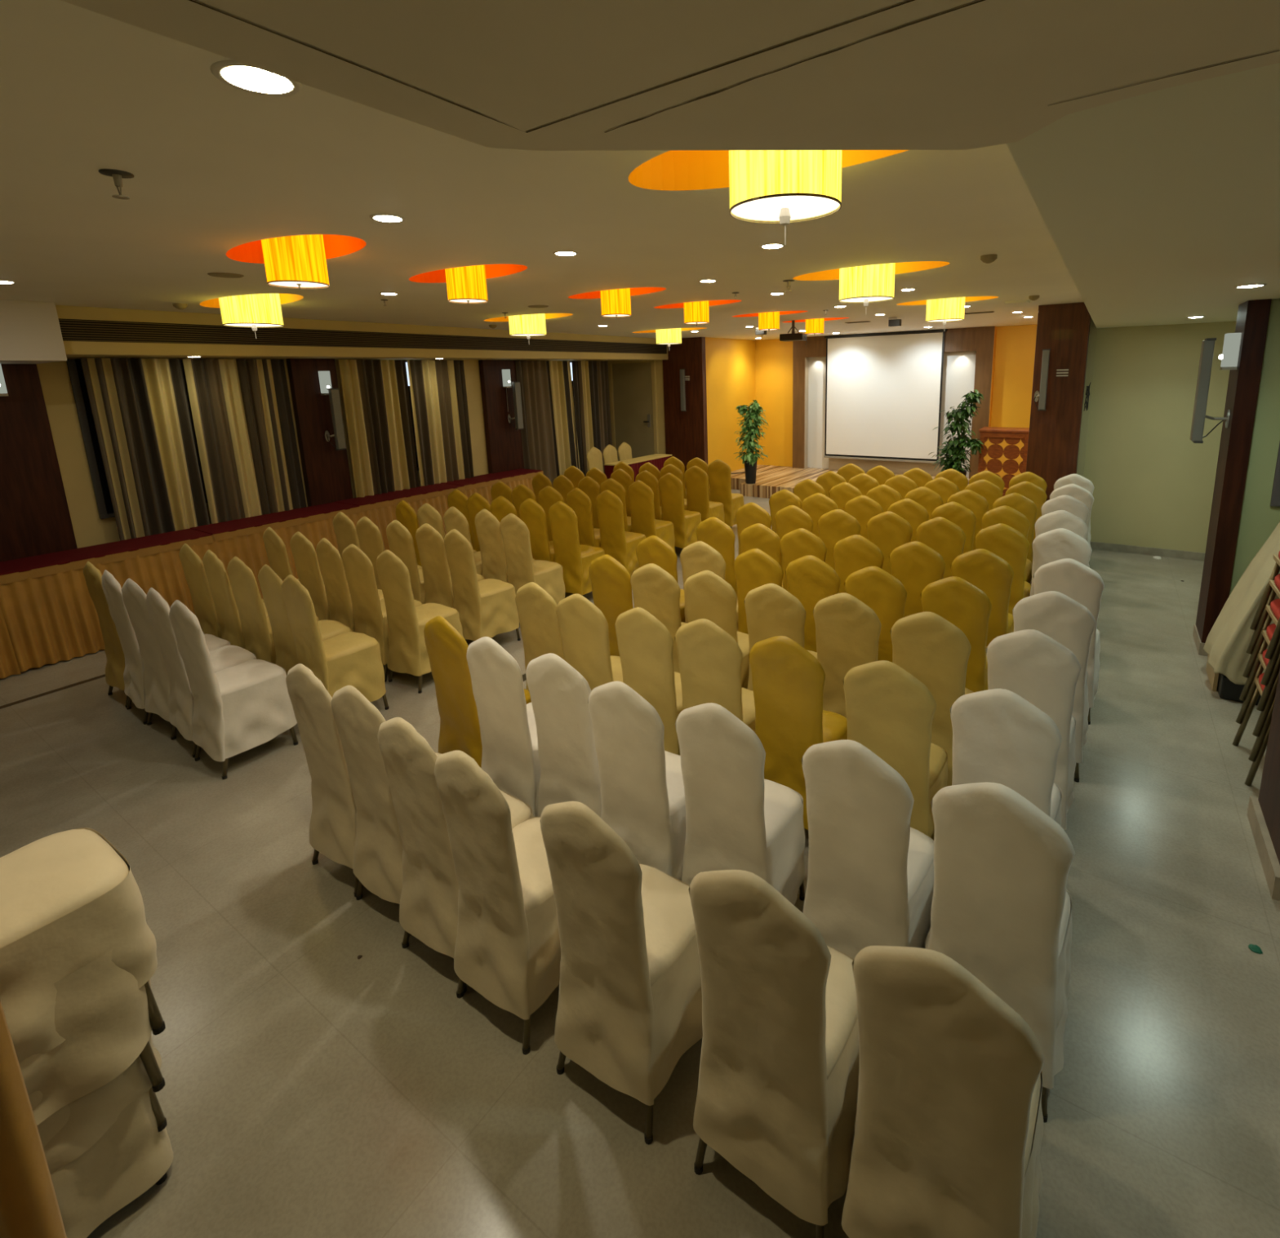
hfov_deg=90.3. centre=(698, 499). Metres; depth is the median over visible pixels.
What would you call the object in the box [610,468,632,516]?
banquet chair
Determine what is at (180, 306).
smoke detector
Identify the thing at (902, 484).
banquet chair
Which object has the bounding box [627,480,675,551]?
banquet chair
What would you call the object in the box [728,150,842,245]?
drum pendant
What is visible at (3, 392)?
wall sconce
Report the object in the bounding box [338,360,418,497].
curtain
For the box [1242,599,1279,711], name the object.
chair
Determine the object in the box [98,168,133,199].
sprinkler
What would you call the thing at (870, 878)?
banquet chair
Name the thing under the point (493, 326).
smoke detector
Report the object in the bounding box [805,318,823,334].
drum pendant
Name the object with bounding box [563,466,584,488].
banquet chair
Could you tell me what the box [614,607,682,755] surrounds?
banquet chair
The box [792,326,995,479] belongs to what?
frame
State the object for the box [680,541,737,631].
banquet chair
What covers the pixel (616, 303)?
drum pendant
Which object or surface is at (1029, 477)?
banquet chair
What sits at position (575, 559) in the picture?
banquet chair
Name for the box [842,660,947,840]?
banquet chair
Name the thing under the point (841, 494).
banquet chair
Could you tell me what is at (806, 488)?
banquet chair
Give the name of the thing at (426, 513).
banquet chair
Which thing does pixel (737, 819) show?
banquet chair
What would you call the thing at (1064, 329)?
pillar
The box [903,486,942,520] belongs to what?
banquet chair
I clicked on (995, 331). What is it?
trim
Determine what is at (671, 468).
banquet chair
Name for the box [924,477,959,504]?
banquet chair
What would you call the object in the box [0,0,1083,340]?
ceiling
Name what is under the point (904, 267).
trim
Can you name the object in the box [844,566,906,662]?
banquet chair
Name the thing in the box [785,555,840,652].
banquet chair
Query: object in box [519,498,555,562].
banquet chair
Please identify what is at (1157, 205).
ceiling
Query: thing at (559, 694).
banquet chair
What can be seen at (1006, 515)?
banquet chair
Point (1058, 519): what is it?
banquet chair
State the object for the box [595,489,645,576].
banquet chair
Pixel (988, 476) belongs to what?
banquet chair
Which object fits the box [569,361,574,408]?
window
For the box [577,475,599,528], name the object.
banquet chair
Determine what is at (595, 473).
banquet chair
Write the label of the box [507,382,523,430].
speaker
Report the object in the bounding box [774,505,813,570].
banquet chair
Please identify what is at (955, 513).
banquet chair
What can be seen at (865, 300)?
diffuser
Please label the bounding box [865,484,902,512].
banquet chair
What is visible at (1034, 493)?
banquet chair
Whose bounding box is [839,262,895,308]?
drum pendant
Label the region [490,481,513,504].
banquet chair
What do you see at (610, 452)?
banquet chair
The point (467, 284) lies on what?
drum pendant
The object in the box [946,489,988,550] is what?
banquet chair
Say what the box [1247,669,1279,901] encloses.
pier
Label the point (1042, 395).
speaker
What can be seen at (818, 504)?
banquet chair
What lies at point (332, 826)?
banquet chair
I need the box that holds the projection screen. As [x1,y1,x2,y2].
[824,328,946,463]
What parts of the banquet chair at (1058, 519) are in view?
backrest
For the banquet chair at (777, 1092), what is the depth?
1.50 m
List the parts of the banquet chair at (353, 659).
backrest, seat, leg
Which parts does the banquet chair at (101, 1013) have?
leg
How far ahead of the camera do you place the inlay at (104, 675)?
4.44 m
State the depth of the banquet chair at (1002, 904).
1.75 m
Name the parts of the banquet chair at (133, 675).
backrest, leg, leg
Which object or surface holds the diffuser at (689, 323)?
attached to the drum pendant at (696, 313)
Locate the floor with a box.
[0,488,1279,1237]
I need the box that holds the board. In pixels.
[1270,441,1279,506]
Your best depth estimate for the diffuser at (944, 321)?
6.21 m
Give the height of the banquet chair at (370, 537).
0.983 m
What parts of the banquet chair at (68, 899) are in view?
seat, leg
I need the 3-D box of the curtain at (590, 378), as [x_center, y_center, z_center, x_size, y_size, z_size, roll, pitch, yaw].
[-1.778,-1.280,10.733,0.084,2.085,0.917,6,13,32]
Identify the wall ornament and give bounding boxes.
[1056,369,1068,376]
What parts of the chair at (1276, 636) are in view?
leg, leg, seat frame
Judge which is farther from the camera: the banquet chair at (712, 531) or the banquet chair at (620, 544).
the banquet chair at (620, 544)
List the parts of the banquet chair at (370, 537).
backrest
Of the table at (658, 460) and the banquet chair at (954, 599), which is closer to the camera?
the banquet chair at (954, 599)
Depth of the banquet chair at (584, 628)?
3.28 m
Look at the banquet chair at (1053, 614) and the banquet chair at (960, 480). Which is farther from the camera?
the banquet chair at (960, 480)
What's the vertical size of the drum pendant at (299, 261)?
0.470 m
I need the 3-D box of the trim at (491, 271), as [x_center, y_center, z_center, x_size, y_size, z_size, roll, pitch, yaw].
[-1.434,-1.532,3.868,1.000,0.300,0.400,6,13,32]
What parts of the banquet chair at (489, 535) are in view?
backrest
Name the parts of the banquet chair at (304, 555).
backrest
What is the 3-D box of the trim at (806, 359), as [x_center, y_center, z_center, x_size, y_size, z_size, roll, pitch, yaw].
[2.097,-1.558,12.287,0.008,2.335,0.160,6,13,32]
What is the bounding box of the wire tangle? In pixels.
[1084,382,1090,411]
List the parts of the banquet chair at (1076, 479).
backrest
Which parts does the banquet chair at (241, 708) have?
backrest, leg, leg, seat, leg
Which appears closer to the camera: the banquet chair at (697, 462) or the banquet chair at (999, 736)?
the banquet chair at (999, 736)
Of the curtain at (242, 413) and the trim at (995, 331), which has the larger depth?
the trim at (995, 331)
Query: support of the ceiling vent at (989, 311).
in the ceiling at (217, 167)
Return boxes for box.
[755,327,766,335]
[888,317,901,326]
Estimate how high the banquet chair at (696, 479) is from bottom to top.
0.983 m
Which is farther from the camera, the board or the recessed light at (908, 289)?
the recessed light at (908, 289)
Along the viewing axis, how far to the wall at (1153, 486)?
6.76 m
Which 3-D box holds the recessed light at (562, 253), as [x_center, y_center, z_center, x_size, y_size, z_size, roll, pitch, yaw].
[-0.693,-1.284,3.314,0.130,0.010,0.130,6,13,32]
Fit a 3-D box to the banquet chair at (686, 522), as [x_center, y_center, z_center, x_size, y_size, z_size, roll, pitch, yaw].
[-0.201,0.146,7.444,0.420,0.983,0.441,6,14,35]
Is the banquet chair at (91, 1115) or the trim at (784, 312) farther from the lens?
the trim at (784, 312)
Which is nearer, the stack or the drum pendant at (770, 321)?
the stack
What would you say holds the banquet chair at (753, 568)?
on the floor
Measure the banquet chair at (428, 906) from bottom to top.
0.983 m
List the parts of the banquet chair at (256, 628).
backrest, seat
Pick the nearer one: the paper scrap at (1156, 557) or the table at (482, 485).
the paper scrap at (1156, 557)
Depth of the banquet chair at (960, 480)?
6.96 m
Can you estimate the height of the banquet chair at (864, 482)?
0.983 m
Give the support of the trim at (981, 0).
attached to the ceiling at (987, 73)
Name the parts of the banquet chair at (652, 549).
backrest, seat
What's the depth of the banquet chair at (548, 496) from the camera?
6.56 m
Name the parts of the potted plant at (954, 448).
pot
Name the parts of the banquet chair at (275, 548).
backrest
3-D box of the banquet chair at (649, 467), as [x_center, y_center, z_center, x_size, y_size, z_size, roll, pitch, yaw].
[-0.515,-0.028,8.364,0.410,0.983,0.438,6,14,35]
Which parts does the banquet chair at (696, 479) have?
backrest, seat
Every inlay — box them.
[0,674,105,709]
[522,673,526,681]
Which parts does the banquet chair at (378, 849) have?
leg, backrest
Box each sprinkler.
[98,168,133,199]
[782,280,794,291]
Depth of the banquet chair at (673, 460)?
8.62 m
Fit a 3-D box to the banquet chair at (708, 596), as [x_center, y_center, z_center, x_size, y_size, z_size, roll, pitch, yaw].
[0.174,0.847,3.843,0.418,0.983,0.448,5,13,31]
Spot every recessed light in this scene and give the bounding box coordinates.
[0,280,16,284]
[186,355,202,357]
[209,59,302,97]
[369,213,405,222]
[378,292,398,295]
[553,250,577,256]
[698,279,716,282]
[760,243,784,248]
[768,292,785,295]
[899,288,915,291]
[1186,315,1205,318]
[1234,284,1266,288]
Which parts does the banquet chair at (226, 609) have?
backrest, seat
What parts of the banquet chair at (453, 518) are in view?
backrest, seat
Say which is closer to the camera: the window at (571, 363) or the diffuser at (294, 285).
the diffuser at (294, 285)
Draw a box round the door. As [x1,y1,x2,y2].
[608,360,658,463]
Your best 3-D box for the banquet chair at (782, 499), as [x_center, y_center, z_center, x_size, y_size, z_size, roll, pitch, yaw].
[0.946,0.352,6.250,0.418,0.983,0.446,6,13,34]
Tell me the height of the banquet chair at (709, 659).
0.983 m
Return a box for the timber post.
[1192,298,1271,656]
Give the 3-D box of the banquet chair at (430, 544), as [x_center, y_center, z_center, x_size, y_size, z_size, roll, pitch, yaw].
[-2.004,0.633,5.206,0.424,0.983,0.442,5,13,31]
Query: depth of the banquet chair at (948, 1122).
1.27 m
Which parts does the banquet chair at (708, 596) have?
backrest, seat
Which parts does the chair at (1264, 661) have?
leg, leg, seat frame, seat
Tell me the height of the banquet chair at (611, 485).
0.983 m
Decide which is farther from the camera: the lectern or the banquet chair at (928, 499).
the lectern
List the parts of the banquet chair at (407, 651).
leg, backrest, leg, seat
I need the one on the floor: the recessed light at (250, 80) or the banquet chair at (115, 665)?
the banquet chair at (115, 665)
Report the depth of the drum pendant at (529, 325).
6.64 m
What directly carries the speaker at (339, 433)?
attached to the wall panel at (326, 469)
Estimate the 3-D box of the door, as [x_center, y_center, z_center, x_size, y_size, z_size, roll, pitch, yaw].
[-1.244,-1.454,12.130,1.090,2.360,0.102,6,13,32]
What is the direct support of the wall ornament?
attached to the pillar at (1064, 329)
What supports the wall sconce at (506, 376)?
attached to the wall panel at (504, 445)
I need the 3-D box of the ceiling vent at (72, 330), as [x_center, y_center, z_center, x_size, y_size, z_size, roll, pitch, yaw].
[-2.722,-1.999,8.118,0.016,0.165,7.990,6,13,32]
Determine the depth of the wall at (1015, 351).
12.00 m
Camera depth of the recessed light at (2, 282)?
3.73 m
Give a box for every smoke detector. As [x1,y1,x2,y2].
[173,303,187,309]
[488,324,497,328]
[980,254,997,263]
[1028,295,1039,300]
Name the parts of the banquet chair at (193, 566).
backrest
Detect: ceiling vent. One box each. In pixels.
[57,318,667,354]
[844,320,870,323]
[964,311,994,314]
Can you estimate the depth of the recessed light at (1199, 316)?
5.44 m
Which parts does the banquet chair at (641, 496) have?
backrest, seat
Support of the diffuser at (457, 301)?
attached to the drum pendant at (467, 284)
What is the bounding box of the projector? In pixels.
[779,320,807,348]
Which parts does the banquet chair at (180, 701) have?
backrest, leg, leg, seat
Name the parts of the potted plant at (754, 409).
pot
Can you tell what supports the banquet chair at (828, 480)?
on the floor
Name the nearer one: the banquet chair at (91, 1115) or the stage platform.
the banquet chair at (91, 1115)
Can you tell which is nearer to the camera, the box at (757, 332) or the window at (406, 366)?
the window at (406, 366)
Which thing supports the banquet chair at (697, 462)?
on the floor
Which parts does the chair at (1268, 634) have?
leg, seat frame, leg, seat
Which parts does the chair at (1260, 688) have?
leg, leg, seat frame, seat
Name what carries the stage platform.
on the floor
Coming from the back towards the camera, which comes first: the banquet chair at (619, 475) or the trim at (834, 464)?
the trim at (834, 464)
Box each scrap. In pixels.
[1152,555,1160,559]
[1248,944,1262,954]
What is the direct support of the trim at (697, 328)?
attached to the ceiling at (217, 167)
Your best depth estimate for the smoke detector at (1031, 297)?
5.88 m
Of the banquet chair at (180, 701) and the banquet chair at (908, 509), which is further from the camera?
the banquet chair at (908, 509)
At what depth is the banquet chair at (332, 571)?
4.61 m
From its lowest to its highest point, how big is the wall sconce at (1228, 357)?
0.240 m
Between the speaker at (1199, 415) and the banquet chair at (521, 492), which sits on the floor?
the banquet chair at (521, 492)
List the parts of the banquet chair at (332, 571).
backrest, seat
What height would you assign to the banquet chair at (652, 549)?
0.983 m
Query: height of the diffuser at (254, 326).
0.106 m
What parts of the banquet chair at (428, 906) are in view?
leg, backrest, seat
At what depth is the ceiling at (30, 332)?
4.58 m
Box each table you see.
[0,528,217,671]
[0,605,20,678]
[189,502,361,599]
[334,483,466,551]
[440,468,543,505]
[604,453,671,481]
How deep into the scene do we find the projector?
7.99 m
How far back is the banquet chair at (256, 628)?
4.18 m
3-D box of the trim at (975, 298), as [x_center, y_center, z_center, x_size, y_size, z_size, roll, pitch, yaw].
[2.405,-2.079,6.142,0.940,0.300,0.520,6,13,32]
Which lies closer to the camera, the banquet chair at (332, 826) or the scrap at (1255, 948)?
the scrap at (1255, 948)
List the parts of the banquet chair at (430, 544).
backrest, seat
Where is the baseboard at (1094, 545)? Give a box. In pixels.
[1090,541,1204,561]
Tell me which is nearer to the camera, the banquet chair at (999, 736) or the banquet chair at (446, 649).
the banquet chair at (999, 736)
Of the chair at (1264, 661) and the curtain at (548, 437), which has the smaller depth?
the chair at (1264, 661)
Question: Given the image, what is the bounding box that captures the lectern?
[977,426,1029,496]
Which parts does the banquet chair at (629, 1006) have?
leg, backrest, leg, seat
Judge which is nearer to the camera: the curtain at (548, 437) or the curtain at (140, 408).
the curtain at (140, 408)
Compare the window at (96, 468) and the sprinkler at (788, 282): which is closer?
the sprinkler at (788, 282)
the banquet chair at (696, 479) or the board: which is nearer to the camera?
the board
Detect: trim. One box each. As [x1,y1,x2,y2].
[188,0,915,133]
[200,293,303,308]
[226,234,366,263]
[408,264,527,283]
[484,313,573,321]
[568,287,666,298]
[604,0,985,133]
[632,327,706,333]
[653,299,742,308]
[733,311,808,317]
[782,317,849,322]
[792,261,949,280]
[804,357,808,468]
[828,457,943,475]
[896,296,998,305]
[988,326,996,426]
[1047,50,1279,106]
[1076,316,1097,476]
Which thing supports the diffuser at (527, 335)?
attached to the drum pendant at (529, 325)
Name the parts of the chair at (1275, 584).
leg, leg, seat frame, seat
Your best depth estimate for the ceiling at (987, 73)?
0.68 m
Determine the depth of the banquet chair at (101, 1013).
1.51 m
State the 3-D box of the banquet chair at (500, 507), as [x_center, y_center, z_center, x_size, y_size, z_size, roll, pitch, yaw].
[-1.760,0.414,6.288,0.418,0.983,0.446,5,13,31]
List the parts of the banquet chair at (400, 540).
backrest, seat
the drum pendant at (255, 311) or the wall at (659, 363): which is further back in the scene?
the wall at (659, 363)
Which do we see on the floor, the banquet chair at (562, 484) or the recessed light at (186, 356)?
the banquet chair at (562, 484)
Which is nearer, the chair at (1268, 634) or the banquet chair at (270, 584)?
the chair at (1268, 634)
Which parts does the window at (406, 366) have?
lit pane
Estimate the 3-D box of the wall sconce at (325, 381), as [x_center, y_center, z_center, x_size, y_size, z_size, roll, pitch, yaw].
[-4.114,-1.287,7.003,0.104,0.260,0.090,6,13,32]
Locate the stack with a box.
[1203,521,1279,705]
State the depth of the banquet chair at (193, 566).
4.55 m
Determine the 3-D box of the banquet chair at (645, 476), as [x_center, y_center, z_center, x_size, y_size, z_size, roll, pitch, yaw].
[-0.493,0.105,7.686,0.410,0.983,0.438,6,14,35]
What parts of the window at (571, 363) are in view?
lit pane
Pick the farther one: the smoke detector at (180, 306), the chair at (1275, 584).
the smoke detector at (180, 306)
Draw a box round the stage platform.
[730,464,969,498]
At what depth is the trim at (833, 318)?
8.18 m
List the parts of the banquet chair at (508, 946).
leg, backrest, leg, seat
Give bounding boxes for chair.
[0,827,165,1063]
[4,949,164,1125]
[28,1032,167,1173]
[36,1090,173,1237]
[82,561,128,708]
[101,569,204,724]
[121,578,231,737]
[146,587,256,757]
[168,600,297,779]
[178,543,263,638]
[202,549,268,648]
[226,556,319,664]
[257,564,351,675]
[262,527,324,584]
[280,574,389,710]
[285,663,359,897]
[289,531,350,620]
[315,537,383,632]
[330,685,440,935]
[332,511,360,559]
[341,544,422,682]
[355,516,422,590]
[376,550,463,693]
[377,717,533,993]
[386,520,450,604]
[395,500,422,566]
[415,523,484,608]
[417,503,476,569]
[423,616,531,768]
[434,750,561,1055]
[443,506,482,576]
[444,528,520,640]
[447,489,473,549]
[466,493,490,551]
[466,636,540,817]
[475,509,534,582]
[489,496,517,523]
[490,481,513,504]
[499,513,564,604]
[511,484,536,519]
[515,582,564,690]
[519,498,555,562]
[525,653,601,817]
[531,472,552,503]
[537,485,564,541]
[540,801,702,1144]
[548,501,604,595]
[552,475,574,504]
[556,593,622,690]
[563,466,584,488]
[566,488,600,547]
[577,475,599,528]
[586,447,603,472]
[586,467,607,485]
[587,681,686,880]
[588,554,633,656]
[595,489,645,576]
[599,478,631,532]
[602,444,617,463]
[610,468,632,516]
[613,462,634,483]
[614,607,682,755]
[617,442,632,461]
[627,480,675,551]
[630,563,686,672]
[635,470,662,519]
[635,535,684,622]
[638,462,661,506]
[657,472,701,548]
[659,464,687,510]
[663,456,686,498]
[674,618,755,732]
[675,702,804,905]
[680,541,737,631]
[683,570,749,688]
[684,466,724,523]
[686,457,710,501]
[688,870,859,1237]
[695,516,737,595]
[707,459,744,528]
[733,548,783,634]
[735,502,771,555]
[739,523,782,587]
[743,583,817,690]
[748,635,847,830]
[768,489,802,533]
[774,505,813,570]
[780,528,826,591]
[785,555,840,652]
[793,479,825,502]
[800,493,838,537]
[801,739,933,959]
[813,592,881,718]
[815,471,846,497]
[817,509,861,570]
[828,482,862,511]
[832,534,884,593]
[836,463,865,483]
[841,946,1044,1237]
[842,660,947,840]
[844,495,884,540]
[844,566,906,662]
[848,473,879,495]
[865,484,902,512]
[866,465,894,484]
[866,511,912,574]
[884,475,918,499]
[886,498,928,542]
[888,541,946,617]
[890,611,974,786]
[902,467,933,487]
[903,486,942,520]
[915,517,965,578]
[920,576,991,692]
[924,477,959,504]
[924,782,1075,1122]
[931,502,976,553]
[934,468,968,491]
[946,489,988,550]
[950,688,1062,826]
[951,548,1013,647]
[964,479,1003,511]
[968,471,1004,493]
[974,523,1031,614]
[981,506,1031,583]
[986,629,1081,830]
[991,493,1037,567]
[1004,481,1047,541]
[1008,471,1047,492]
[1012,591,1095,782]
[1029,528,1092,596]
[1030,510,1088,584]
[1033,558,1104,724]
[1040,495,1088,524]
[1049,484,1093,568]
[1053,473,1094,545]
[1231,672,1271,786]
[1235,648,1275,762]
[1239,623,1279,737]
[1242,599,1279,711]
[1246,573,1279,685]
[1249,551,1279,659]
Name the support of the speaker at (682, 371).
attached to the pillar at (686, 432)
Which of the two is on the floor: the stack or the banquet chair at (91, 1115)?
the stack
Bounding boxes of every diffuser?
[226,324,279,338]
[270,281,327,289]
[449,299,484,304]
[511,333,543,340]
[605,315,629,318]
[688,322,706,325]
[731,195,839,245]
[840,297,892,308]
[928,319,960,325]
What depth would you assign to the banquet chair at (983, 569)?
3.88 m
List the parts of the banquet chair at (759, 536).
backrest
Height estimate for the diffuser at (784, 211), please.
0.106 m
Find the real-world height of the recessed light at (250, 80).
0.006 m
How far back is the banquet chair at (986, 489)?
6.25 m
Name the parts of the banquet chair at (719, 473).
backrest, seat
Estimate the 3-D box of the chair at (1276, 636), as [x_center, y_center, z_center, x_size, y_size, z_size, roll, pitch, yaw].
[3.021,0.271,2.961,0.523,0.963,0.425,6,13,32]
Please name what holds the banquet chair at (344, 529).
on the floor
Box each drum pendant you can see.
[218,293,284,338]
[261,234,329,289]
[444,265,488,304]
[508,313,546,340]
[600,288,631,318]
[655,328,681,346]
[684,301,709,325]
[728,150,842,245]
[758,311,779,330]
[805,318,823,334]
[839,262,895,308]
[925,297,964,325]
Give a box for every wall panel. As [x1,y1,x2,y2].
[0,364,77,562]
[285,358,353,506]
[478,360,524,473]
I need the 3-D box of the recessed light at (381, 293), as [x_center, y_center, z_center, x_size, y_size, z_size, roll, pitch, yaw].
[-2.270,-1.507,4.653,0.130,0.010,0.130,6,13,32]
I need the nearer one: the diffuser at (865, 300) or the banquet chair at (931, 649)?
the banquet chair at (931, 649)
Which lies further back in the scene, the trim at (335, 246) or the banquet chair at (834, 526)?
the banquet chair at (834, 526)
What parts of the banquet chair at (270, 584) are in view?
backrest, seat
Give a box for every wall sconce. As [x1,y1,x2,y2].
[0,363,8,396]
[318,371,332,395]
[502,369,511,411]
[1218,333,1241,370]
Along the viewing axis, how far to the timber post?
4.31 m
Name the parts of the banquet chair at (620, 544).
backrest, seat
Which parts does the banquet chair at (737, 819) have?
backrest, seat, leg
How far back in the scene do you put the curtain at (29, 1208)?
1.31 m
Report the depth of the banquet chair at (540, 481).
7.49 m
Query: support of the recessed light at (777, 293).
in the ceiling at (217, 167)
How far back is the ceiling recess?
2.22 m
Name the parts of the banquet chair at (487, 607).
backrest, seat, leg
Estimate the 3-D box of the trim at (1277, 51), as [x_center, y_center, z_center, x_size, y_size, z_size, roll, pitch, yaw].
[1.427,-0.397,0.127,2.403,0.001,0.007,6,14,35]
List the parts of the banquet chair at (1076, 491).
backrest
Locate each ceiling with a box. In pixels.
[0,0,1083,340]
[0,299,66,364]
[55,305,667,360]
[60,0,1279,151]
[1006,62,1279,328]
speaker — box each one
[207,272,244,278]
[324,388,346,450]
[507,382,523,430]
[527,305,548,307]
[680,368,686,411]
[1033,349,1050,410]
[1190,337,1230,443]
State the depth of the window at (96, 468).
5.53 m
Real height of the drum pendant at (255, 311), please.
0.570 m
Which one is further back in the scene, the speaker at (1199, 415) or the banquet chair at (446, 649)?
the speaker at (1199, 415)
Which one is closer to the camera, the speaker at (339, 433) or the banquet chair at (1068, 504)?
the banquet chair at (1068, 504)
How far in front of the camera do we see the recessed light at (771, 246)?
3.24 m
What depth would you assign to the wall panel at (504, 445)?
9.10 m
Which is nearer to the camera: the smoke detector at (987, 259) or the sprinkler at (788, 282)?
the smoke detector at (987, 259)
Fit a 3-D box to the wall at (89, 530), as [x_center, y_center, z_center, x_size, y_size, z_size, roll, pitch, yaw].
[-4.532,-0.511,6.872,0.150,2.710,10.600,6,13,32]
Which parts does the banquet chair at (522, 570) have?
backrest, seat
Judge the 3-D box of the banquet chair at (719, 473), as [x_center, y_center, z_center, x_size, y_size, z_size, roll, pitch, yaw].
[0.383,-0.072,8.472,0.418,0.983,0.446,6,13,32]
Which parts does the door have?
lock plate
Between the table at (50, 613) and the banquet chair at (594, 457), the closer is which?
the table at (50, 613)
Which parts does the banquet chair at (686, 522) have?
backrest, seat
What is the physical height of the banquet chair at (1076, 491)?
0.983 m
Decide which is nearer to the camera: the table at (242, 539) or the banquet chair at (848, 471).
the table at (242, 539)
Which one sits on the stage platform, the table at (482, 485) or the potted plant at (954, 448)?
the potted plant at (954, 448)
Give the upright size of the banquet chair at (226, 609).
0.983 m
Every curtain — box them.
[0,1000,66,1237]
[80,358,209,541]
[182,359,306,524]
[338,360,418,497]
[407,360,473,486]
[515,360,580,488]
[571,360,612,476]
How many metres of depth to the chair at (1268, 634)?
3.20 m
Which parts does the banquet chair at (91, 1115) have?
leg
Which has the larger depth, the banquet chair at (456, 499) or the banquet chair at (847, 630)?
the banquet chair at (456, 499)
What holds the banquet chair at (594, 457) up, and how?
on the floor
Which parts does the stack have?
board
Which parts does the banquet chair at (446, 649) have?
backrest, seat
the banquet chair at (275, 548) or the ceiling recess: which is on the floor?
the banquet chair at (275, 548)
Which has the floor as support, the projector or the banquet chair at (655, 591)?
the banquet chair at (655, 591)
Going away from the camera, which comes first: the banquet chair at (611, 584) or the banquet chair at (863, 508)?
the banquet chair at (611, 584)
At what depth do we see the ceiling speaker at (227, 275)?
3.68 m
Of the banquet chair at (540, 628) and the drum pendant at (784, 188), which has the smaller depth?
the drum pendant at (784, 188)
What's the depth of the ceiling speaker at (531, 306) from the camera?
5.68 m
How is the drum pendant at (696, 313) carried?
hanging from the trim at (711, 303)
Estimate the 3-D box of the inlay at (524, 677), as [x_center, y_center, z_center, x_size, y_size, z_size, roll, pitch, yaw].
[0.430,0.715,7.009,0.080,0.002,6.850,6,13,32]
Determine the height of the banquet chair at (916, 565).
0.983 m
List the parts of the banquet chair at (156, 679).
backrest, leg, seat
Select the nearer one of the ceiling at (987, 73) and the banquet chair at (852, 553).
the ceiling at (987, 73)
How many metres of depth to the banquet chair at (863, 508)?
5.63 m
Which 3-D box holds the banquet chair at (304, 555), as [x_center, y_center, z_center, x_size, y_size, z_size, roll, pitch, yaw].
[-2.896,0.690,5.038,0.424,0.983,0.442,6,13,32]
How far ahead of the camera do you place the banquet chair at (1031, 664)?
2.69 m
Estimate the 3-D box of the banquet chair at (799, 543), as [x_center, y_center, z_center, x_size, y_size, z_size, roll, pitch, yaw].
[0.850,0.650,4.749,0.420,0.983,0.441,5,13,31]
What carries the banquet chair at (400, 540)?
on the floor
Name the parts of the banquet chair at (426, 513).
backrest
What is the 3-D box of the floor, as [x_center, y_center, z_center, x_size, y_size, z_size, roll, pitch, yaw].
[0.144,0.938,6.181,11.000,0.100,14.000,6,13,32]
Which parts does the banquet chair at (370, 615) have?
backrest, leg, seat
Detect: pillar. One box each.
[662,337,707,484]
[1026,302,1090,502]
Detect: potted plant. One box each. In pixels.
[733,400,768,484]
[928,389,984,475]
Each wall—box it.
[36,357,571,548]
[607,360,666,454]
[705,337,755,488]
[755,324,1084,477]
[1083,321,1236,553]
[1229,299,1279,595]
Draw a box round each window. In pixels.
[66,359,208,519]
[405,360,418,471]
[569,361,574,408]
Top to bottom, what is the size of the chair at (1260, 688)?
0.963 m
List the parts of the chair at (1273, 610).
leg, leg, seat frame, seat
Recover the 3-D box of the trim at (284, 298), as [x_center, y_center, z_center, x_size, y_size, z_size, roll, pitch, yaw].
[-3.462,-1.677,4.864,1.280,0.300,0.480,6,13,32]
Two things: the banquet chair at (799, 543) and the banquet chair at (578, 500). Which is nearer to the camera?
the banquet chair at (799, 543)
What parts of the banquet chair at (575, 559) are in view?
backrest, seat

